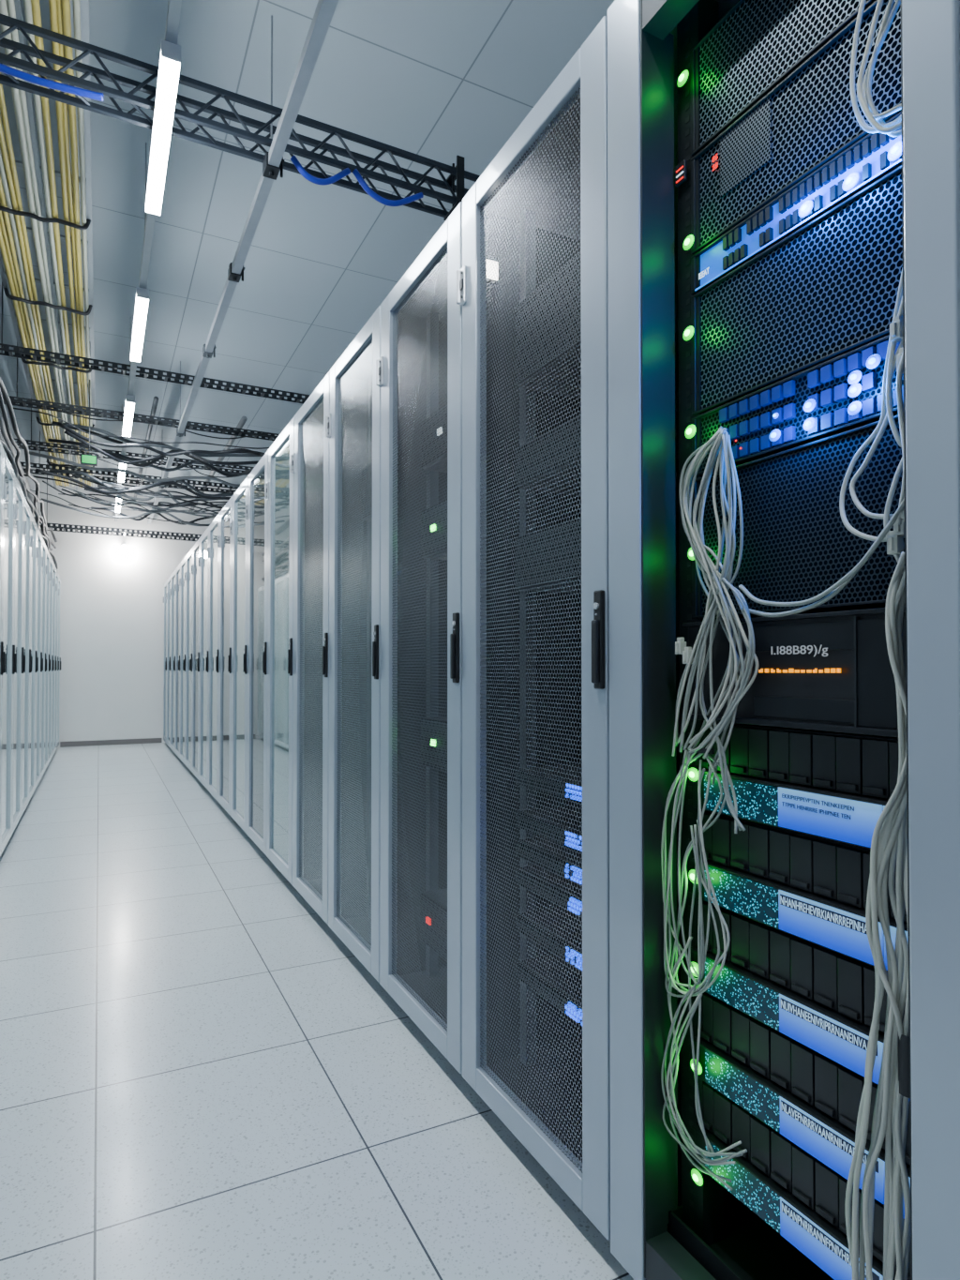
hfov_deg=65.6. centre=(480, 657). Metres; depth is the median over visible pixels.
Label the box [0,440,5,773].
tall cabinet
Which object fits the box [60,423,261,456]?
cable
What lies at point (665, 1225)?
tall cabinet
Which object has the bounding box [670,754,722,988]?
cable
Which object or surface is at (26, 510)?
tall cabinet
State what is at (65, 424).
cable
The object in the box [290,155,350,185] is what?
cable
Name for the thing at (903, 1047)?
strap
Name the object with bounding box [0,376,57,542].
cable
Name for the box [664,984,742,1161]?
cable
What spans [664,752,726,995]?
cable
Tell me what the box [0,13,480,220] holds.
truss
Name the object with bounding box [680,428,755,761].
cable
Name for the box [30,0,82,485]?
cable
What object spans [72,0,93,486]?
cable
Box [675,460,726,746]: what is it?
cable
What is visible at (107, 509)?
cable
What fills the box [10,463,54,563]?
cable
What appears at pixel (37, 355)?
cable tray
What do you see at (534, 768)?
server
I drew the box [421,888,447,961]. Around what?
server
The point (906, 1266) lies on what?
cable
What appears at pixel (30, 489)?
cable
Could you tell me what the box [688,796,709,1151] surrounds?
cable
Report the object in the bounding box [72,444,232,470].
cable
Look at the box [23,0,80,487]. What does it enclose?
cable
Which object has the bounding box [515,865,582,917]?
server
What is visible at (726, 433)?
cable
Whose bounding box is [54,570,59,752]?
tall cabinet
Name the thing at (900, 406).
cable
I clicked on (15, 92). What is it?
cable
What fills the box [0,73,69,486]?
cable
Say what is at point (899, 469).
cable
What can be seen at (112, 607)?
wall
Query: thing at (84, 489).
cable
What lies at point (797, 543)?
server
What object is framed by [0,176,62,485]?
cable
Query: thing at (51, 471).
cable
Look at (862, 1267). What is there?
cable
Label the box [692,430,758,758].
cable
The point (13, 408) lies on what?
cable
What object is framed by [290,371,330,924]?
tall cabinet
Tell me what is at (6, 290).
bracket
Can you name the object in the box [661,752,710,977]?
cable
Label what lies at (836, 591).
cable
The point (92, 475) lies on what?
cable
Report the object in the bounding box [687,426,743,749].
cable
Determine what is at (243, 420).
ceiling pipe
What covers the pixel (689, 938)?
cable
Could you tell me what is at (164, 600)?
tall cabinet
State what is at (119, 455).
cable
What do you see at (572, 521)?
server
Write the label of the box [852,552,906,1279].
cable
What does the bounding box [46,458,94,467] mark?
cable tie
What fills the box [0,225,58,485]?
cable
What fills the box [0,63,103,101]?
cable
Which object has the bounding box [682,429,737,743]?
cable
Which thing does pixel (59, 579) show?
tall cabinet
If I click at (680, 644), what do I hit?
plug
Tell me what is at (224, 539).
tall cabinet
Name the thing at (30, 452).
cable
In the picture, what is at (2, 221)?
cable
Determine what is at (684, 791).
cable
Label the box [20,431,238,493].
cable tray
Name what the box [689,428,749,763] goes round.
cable
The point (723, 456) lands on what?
cable
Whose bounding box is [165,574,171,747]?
tall cabinet
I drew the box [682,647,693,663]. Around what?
plug
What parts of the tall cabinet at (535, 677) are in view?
mounting rail, perforated panel, handle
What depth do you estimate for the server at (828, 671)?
1.01 m
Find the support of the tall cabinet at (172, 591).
on the floor
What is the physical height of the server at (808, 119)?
0.163 m
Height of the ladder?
0.277 m
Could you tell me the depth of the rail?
3.52 m
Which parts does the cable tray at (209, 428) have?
hanger rod, rail, rail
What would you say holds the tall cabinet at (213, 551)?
on the floor
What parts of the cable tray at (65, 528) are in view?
hanger rod, rail, rail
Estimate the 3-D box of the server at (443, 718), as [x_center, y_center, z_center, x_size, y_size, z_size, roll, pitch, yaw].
[0.173,0.265,2.296,0.606,0.150,0.430,0,-1,-27]
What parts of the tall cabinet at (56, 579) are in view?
glass pane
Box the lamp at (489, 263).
[486,257,498,286]
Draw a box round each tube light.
[114,494,121,512]
[118,455,127,482]
[122,394,135,436]
[130,286,149,362]
[145,39,180,216]
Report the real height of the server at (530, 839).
0.040 m
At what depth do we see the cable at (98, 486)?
8.25 m
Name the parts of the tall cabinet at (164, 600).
glass pane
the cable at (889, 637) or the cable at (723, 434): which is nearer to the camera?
the cable at (889, 637)
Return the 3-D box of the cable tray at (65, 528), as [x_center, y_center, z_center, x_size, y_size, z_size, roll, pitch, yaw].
[-4.698,-2.075,9.870,4.060,0.895,0.306,0,-1,-27]
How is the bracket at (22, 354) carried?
attached to the ladder
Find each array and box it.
[687,721,905,849]
[688,811,908,971]
[690,993,910,1219]
[691,903,905,1084]
[691,1083,910,1279]
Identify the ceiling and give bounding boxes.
[0,0,615,487]
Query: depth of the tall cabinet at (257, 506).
4.28 m
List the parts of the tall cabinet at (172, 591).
glass pane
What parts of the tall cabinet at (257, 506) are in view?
glass pane, handle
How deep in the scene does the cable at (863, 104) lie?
0.90 m
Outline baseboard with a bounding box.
[60,737,162,747]
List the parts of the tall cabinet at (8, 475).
glass pane, handle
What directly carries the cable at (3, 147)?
attached to the ladder
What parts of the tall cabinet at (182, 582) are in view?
glass pane, handle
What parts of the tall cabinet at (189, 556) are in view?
glass pane, handle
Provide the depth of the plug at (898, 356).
0.88 m
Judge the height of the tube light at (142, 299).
0.050 m
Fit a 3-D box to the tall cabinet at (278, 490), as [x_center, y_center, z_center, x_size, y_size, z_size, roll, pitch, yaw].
[-0.567,-0.003,3.943,1.018,2.235,0.596,0,-1,-27]
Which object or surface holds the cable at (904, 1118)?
hanging from the tall cabinet at (665, 1225)
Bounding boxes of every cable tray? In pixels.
[0,282,310,404]
[1,341,279,440]
[13,397,254,472]
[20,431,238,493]
[39,462,201,541]
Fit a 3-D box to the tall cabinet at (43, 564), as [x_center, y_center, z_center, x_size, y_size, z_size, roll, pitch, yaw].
[-4.476,0.035,6.660,1.018,2.235,0.596,0,-1,-27]
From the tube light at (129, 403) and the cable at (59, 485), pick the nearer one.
the tube light at (129, 403)
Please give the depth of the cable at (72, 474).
7.88 m
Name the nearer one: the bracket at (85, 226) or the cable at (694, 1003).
the cable at (694, 1003)
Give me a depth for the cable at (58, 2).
3.65 m
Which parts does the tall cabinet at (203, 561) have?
glass pane, handle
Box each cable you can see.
[0,0,74,486]
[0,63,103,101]
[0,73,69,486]
[0,117,66,486]
[0,148,64,485]
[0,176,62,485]
[0,202,60,484]
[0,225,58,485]
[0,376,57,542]
[0,389,56,548]
[0,430,52,551]
[0,432,54,562]
[0,439,58,569]
[6,0,75,486]
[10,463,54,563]
[13,407,270,449]
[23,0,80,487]
[23,474,226,506]
[29,451,240,487]
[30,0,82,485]
[30,489,221,512]
[35,468,230,499]
[41,406,277,438]
[41,497,210,526]
[42,480,227,505]
[45,460,236,492]
[48,0,87,483]
[48,438,253,477]
[49,469,232,496]
[52,421,265,453]
[56,0,89,484]
[58,493,221,511]
[59,484,217,515]
[60,0,90,485]
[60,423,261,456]
[61,488,218,512]
[62,422,264,457]
[63,430,259,465]
[66,479,235,497]
[68,503,209,526]
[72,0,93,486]
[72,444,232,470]
[72,474,234,498]
[73,447,227,478]
[73,489,218,514]
[75,474,202,498]
[75,493,224,511]
[76,496,216,517]
[81,446,250,475]
[84,488,222,509]
[90,506,210,525]
[91,475,184,496]
[97,484,225,504]
[114,489,223,509]
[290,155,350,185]
[352,168,423,206]
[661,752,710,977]
[661,983,741,1156]
[662,936,732,1190]
[663,760,730,993]
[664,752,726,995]
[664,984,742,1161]
[665,747,720,997]
[666,993,741,1157]
[669,749,705,980]
[669,936,732,1182]
[669,984,736,1165]
[669,993,747,1162]
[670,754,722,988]
[671,433,732,755]
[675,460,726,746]
[675,753,729,991]
[677,431,727,742]
[677,750,703,984]
[678,432,732,752]
[679,430,752,753]
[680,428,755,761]
[680,439,736,747]
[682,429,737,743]
[683,451,729,750]
[685,428,733,750]
[686,452,732,742]
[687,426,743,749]
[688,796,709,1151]
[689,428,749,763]
[690,427,745,757]
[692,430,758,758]
[694,797,714,1152]
[695,517,741,784]
[698,444,752,748]
[699,457,738,781]
[699,476,741,830]
[702,435,737,833]
[702,441,736,781]
[708,432,745,830]
[738,497,904,606]
[741,527,884,617]
[839,268,904,542]
[845,562,904,1268]
[849,0,902,133]
[849,337,903,519]
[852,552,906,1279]
[853,675,906,1279]
[857,0,902,134]
[858,588,905,1279]
[862,0,902,120]
[862,570,906,1279]
[866,0,902,136]
[866,586,905,1279]
[872,790,909,1279]
[877,790,908,1278]
[883,456,904,573]
[883,810,907,1279]
[885,788,906,1279]
[886,296,903,447]
[887,830,908,1279]
[891,846,910,1279]
[894,861,910,1279]
[896,350,904,525]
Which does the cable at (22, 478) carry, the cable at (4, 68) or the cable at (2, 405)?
the cable at (2, 405)
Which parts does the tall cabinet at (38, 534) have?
glass pane, handle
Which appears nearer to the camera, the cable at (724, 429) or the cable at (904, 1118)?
the cable at (904, 1118)
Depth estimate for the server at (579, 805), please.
1.72 m
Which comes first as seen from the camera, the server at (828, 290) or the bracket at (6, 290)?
the server at (828, 290)
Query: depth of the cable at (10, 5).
3.69 m
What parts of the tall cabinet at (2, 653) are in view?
door, handle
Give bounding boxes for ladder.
[0,0,96,490]
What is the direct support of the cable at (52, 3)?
attached to the ladder
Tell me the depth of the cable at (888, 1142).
0.89 m
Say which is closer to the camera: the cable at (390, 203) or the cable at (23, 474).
the cable at (390, 203)
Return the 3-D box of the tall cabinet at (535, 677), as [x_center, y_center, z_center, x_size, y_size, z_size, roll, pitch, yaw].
[0.526,-0.032,1.806,1.018,2.235,0.596,0,-1,-27]
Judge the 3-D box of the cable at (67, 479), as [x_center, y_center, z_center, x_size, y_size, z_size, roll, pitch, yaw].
[-3.487,-1.773,7.801,1.982,0.153,0.237,0,-1,-27]
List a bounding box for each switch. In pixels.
[682,111,902,294]
[684,334,903,476]
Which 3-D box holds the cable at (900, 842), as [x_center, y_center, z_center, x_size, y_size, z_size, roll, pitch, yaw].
[0.496,0.441,0.878,0.009,0.667,0.045,0,-1,-22]
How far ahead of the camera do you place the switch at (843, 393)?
1.05 m
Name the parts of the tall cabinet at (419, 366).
perforated panel, mounting rail, handle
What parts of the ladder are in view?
rail, rail, rail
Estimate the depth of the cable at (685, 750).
1.20 m
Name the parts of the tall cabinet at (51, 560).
glass pane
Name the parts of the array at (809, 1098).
vent panel, label plate, label plate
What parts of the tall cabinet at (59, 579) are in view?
glass pane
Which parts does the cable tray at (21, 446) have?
hanger rod, rail, rail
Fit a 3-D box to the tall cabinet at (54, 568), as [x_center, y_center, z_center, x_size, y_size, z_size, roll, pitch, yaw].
[-5.296,0.058,8.262,1.018,2.235,0.596,0,-1,-27]
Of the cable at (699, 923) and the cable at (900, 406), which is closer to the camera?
the cable at (900, 406)
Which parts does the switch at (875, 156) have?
blue trim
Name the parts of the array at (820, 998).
vent panel, label plate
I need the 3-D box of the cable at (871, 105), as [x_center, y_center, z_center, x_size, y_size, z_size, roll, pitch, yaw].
[0.491,-0.717,0.901,0.010,0.196,0.052,0,-1,-27]
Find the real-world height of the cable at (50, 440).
0.183 m
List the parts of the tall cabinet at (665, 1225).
mounting rail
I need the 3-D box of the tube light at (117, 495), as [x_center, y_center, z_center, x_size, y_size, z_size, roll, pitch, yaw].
[-4.400,-1.869,9.053,0.060,0.050,0.936,0,-1,-27]
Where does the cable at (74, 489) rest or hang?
hanging from the conduit
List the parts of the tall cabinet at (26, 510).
glass pane, handle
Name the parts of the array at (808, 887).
vent panel, label plate, label plate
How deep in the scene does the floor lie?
1.88 m
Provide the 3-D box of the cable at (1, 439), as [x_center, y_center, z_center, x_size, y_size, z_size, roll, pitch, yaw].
[-3.630,-1.285,5.884,0.098,0.134,8.553,0,-1,-27]
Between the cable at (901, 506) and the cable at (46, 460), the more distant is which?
the cable at (46, 460)
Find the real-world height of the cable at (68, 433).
0.187 m
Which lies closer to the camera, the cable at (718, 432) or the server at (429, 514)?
the cable at (718, 432)
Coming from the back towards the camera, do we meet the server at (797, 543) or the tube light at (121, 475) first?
the tube light at (121, 475)
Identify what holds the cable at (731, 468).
attached to the server at (828, 671)
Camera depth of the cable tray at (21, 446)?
7.50 m
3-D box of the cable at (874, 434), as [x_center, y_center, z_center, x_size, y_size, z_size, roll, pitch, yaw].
[0.487,-0.313,0.920,0.014,0.344,0.098,0,-1,-27]
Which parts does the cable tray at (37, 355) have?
hanger rod, rail, rail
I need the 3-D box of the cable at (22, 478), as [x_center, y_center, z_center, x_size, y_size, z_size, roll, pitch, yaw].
[-3.639,-1.431,5.881,0.091,0.112,8.555,0,-1,-27]
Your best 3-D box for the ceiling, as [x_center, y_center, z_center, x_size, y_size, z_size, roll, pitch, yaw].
[-1.651,-2.655,3.922,4.100,0.100,14.420,0,-1,-27]
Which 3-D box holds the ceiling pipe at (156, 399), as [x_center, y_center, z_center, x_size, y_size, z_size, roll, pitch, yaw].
[-3.790,-2.183,8.359,0.040,0.040,4.480,0,-1,-27]
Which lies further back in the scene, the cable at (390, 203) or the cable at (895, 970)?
the cable at (390, 203)
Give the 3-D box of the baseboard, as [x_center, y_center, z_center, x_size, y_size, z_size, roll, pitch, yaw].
[-5.048,1.168,10.223,1.250,0.070,0.012,0,-1,-27]
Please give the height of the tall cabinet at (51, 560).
2.235 m
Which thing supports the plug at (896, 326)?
attached to the cable at (893, 347)
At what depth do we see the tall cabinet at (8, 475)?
4.29 m
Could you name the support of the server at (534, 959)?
in the tall cabinet at (535, 677)
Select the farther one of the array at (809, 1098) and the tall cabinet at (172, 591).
the tall cabinet at (172, 591)
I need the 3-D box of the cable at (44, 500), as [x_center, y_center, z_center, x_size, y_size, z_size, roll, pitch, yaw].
[-4.123,-1.811,9.592,2.647,0.173,0.201,0,-1,-29]
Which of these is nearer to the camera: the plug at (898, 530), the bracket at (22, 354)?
the plug at (898, 530)
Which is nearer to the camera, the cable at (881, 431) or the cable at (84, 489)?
the cable at (881, 431)
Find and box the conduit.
[147,0,338,524]
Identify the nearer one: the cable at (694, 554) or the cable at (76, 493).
the cable at (694, 554)
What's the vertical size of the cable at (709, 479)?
0.540 m
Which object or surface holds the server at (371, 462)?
in the tall cabinet at (353, 423)
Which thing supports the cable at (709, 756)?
attached to the array at (808, 887)
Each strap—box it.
[695,746,715,753]
[897,1031,909,1098]
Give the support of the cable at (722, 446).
hanging from the strap
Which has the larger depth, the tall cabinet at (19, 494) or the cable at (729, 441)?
the tall cabinet at (19, 494)
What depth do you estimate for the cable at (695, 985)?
1.20 m
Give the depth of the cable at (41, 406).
6.46 m
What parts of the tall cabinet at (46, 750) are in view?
glass pane, handle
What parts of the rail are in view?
hanger rod, hanger rod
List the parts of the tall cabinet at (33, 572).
glass pane, handle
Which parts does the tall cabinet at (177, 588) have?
glass pane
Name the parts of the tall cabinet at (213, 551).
glass pane, handle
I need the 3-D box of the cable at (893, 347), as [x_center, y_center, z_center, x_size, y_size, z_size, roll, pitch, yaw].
[0.500,-0.343,0.886,0.011,0.199,0.031,1,-1,-35]
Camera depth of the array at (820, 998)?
1.05 m
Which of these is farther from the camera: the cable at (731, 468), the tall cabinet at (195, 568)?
the tall cabinet at (195, 568)
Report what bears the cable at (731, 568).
attached to the server at (828, 671)
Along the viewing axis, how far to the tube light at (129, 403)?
5.80 m
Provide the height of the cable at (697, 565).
0.545 m
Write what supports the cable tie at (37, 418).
attached to the ladder
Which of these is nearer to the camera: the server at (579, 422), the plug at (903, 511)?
the plug at (903, 511)
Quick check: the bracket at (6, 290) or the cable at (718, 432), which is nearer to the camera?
the cable at (718, 432)
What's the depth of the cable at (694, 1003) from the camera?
1.20 m
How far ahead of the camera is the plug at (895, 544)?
0.88 m
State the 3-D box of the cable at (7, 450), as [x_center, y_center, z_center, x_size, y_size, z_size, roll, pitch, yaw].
[-3.594,-1.231,5.901,0.091,0.121,8.552,0,-1,-27]
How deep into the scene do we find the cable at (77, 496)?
9.00 m
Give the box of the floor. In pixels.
[0,742,634,1279]
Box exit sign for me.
[80,346,97,466]
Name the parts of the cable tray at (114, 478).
rail, rail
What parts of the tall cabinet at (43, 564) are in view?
glass pane, handle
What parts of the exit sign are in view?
hanger rod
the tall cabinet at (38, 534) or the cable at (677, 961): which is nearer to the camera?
the cable at (677, 961)
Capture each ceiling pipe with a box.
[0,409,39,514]
[134,396,158,500]
[189,415,247,510]
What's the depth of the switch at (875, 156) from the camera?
1.05 m
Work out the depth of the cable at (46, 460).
8.30 m
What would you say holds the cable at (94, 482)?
hanging from the conduit
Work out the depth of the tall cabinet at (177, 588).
8.63 m
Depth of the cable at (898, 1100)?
0.87 m
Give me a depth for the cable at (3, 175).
4.37 m
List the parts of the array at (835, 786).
vent panel, label plate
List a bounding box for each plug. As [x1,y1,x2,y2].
[675,637,686,654]
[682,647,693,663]
[887,530,903,555]
[889,315,903,343]
[893,518,904,536]
[896,346,903,374]
[901,508,904,521]
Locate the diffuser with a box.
[118,463,126,481]
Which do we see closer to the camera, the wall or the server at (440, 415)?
the server at (440, 415)
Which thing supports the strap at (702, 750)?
attached to the cable at (726, 581)
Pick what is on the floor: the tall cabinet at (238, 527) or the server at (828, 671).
the tall cabinet at (238, 527)
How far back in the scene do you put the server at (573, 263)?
1.71 m
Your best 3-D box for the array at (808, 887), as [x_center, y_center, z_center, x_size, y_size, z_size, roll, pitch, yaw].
[0.693,0.325,1.153,0.563,0.142,0.455,0,-1,-27]
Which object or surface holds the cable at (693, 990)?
hanging from the tall cabinet at (665, 1225)
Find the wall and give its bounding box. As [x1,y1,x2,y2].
[22,466,237,747]
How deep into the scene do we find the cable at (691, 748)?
1.18 m
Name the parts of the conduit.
hanger rod, hanger rod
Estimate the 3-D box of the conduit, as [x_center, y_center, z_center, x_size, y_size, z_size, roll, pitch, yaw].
[-1.363,-2.273,4.064,0.078,0.660,14.380,0,-1,-27]
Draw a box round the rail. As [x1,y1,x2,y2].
[114,0,182,521]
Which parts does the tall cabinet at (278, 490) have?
glass pane, handle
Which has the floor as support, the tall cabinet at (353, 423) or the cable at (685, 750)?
the tall cabinet at (353, 423)
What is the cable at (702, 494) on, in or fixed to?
hanging from the strap
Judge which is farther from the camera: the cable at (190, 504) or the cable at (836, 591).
the cable at (190, 504)
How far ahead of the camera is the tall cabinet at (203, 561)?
6.46 m
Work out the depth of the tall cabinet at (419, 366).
2.25 m
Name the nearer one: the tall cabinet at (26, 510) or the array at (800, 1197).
the array at (800, 1197)
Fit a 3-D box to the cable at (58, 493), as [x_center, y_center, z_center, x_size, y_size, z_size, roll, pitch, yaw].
[-4.077,-1.906,9.350,2.134,0.119,0.208,0,-1,-27]
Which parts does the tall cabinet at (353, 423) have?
perforated panel, mounting rail, handle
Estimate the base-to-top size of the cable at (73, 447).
0.154 m
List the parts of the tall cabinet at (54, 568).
glass pane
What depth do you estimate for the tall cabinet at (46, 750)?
7.59 m
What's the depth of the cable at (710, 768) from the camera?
1.17 m
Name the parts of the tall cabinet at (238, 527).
glass pane, handle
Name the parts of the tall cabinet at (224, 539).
glass pane, handle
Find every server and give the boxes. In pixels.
[361,462,372,521]
[421,404,447,472]
[421,499,447,559]
[421,716,447,771]
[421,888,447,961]
[515,251,581,399]
[515,415,581,496]
[515,517,581,593]
[515,764,582,801]
[515,804,582,852]
[515,837,582,885]
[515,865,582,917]
[515,906,582,971]
[515,953,582,1025]
[668,1187,834,1279]
[675,0,902,254]
[677,0,875,156]
[681,606,905,737]
[682,165,903,415]
[687,415,905,618]
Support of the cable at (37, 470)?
hanging from the conduit
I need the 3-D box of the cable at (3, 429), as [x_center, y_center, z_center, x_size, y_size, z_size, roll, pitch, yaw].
[-4.831,-1.931,7.823,0.080,0.080,4.480,0,-1,-27]
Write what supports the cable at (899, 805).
hanging from the tall cabinet at (665, 1225)
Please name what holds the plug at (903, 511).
attached to the cable at (901, 506)
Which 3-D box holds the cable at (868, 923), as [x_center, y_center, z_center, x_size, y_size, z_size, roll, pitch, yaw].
[0.481,0.335,0.893,0.016,0.916,0.080,0,-1,-27]
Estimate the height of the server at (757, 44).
0.179 m
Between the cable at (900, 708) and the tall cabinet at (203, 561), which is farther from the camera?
the tall cabinet at (203, 561)
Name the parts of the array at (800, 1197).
vent panel, label plate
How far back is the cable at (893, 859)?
0.88 m
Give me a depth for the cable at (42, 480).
9.07 m
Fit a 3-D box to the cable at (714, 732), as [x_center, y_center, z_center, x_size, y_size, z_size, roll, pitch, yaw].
[0.360,-0.095,1.136,0.015,0.495,0.150,0,-1,-27]
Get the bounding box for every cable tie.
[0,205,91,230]
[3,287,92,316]
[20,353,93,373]
[35,416,94,426]
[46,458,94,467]
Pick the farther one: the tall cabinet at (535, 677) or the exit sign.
the exit sign
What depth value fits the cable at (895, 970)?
0.89 m
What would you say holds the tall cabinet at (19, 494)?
on the floor
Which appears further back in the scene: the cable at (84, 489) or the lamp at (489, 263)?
the cable at (84, 489)
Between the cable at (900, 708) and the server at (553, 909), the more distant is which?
the server at (553, 909)
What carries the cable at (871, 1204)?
hanging from the server at (828, 671)
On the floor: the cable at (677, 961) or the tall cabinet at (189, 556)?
the tall cabinet at (189, 556)
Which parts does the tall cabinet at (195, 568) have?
glass pane, handle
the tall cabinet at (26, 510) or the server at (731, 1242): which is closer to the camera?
the server at (731, 1242)
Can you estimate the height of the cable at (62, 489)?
0.156 m
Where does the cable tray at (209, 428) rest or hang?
hanging from the ceiling
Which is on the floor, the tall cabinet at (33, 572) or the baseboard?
the tall cabinet at (33, 572)
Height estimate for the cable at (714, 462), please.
0.534 m
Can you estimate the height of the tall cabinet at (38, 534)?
2.235 m
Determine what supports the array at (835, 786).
in the tall cabinet at (665, 1225)
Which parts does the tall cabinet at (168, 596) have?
glass pane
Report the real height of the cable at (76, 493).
0.139 m
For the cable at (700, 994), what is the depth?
1.17 m
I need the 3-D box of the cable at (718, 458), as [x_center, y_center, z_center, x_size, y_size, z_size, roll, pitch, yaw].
[0.347,-0.100,1.169,0.012,0.480,0.115,0,-1,-27]
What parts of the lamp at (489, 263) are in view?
lamp glass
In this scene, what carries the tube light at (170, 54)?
attached to the rail
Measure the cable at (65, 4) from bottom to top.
0.041 m
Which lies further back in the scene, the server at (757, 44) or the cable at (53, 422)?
the cable at (53, 422)
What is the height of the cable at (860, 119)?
0.219 m
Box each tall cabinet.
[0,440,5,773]
[0,449,16,856]
[11,475,25,834]
[20,495,32,816]
[28,512,38,802]
[34,525,43,789]
[40,538,47,779]
[44,546,50,771]
[47,555,54,765]
[51,563,57,757]
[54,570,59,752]
[57,574,61,747]
[162,579,167,743]
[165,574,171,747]
[169,570,175,752]
[174,562,180,758]
[179,555,186,764]
[184,546,193,770]
[191,537,200,779]
[198,526,209,789]
[207,512,219,801]
[217,496,232,814]
[229,475,248,833]
[245,450,268,855]
[264,416,294,885]
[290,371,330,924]
[325,305,381,982]
[376,201,462,1073]
[456,15,610,1239]
[607,0,959,1279]
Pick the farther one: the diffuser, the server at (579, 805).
the diffuser
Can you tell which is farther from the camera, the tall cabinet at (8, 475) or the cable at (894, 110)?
the tall cabinet at (8, 475)
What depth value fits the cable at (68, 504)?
8.88 m
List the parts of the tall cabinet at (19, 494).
glass pane, handle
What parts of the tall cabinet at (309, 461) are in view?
perforated panel, handle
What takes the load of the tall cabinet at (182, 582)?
on the floor

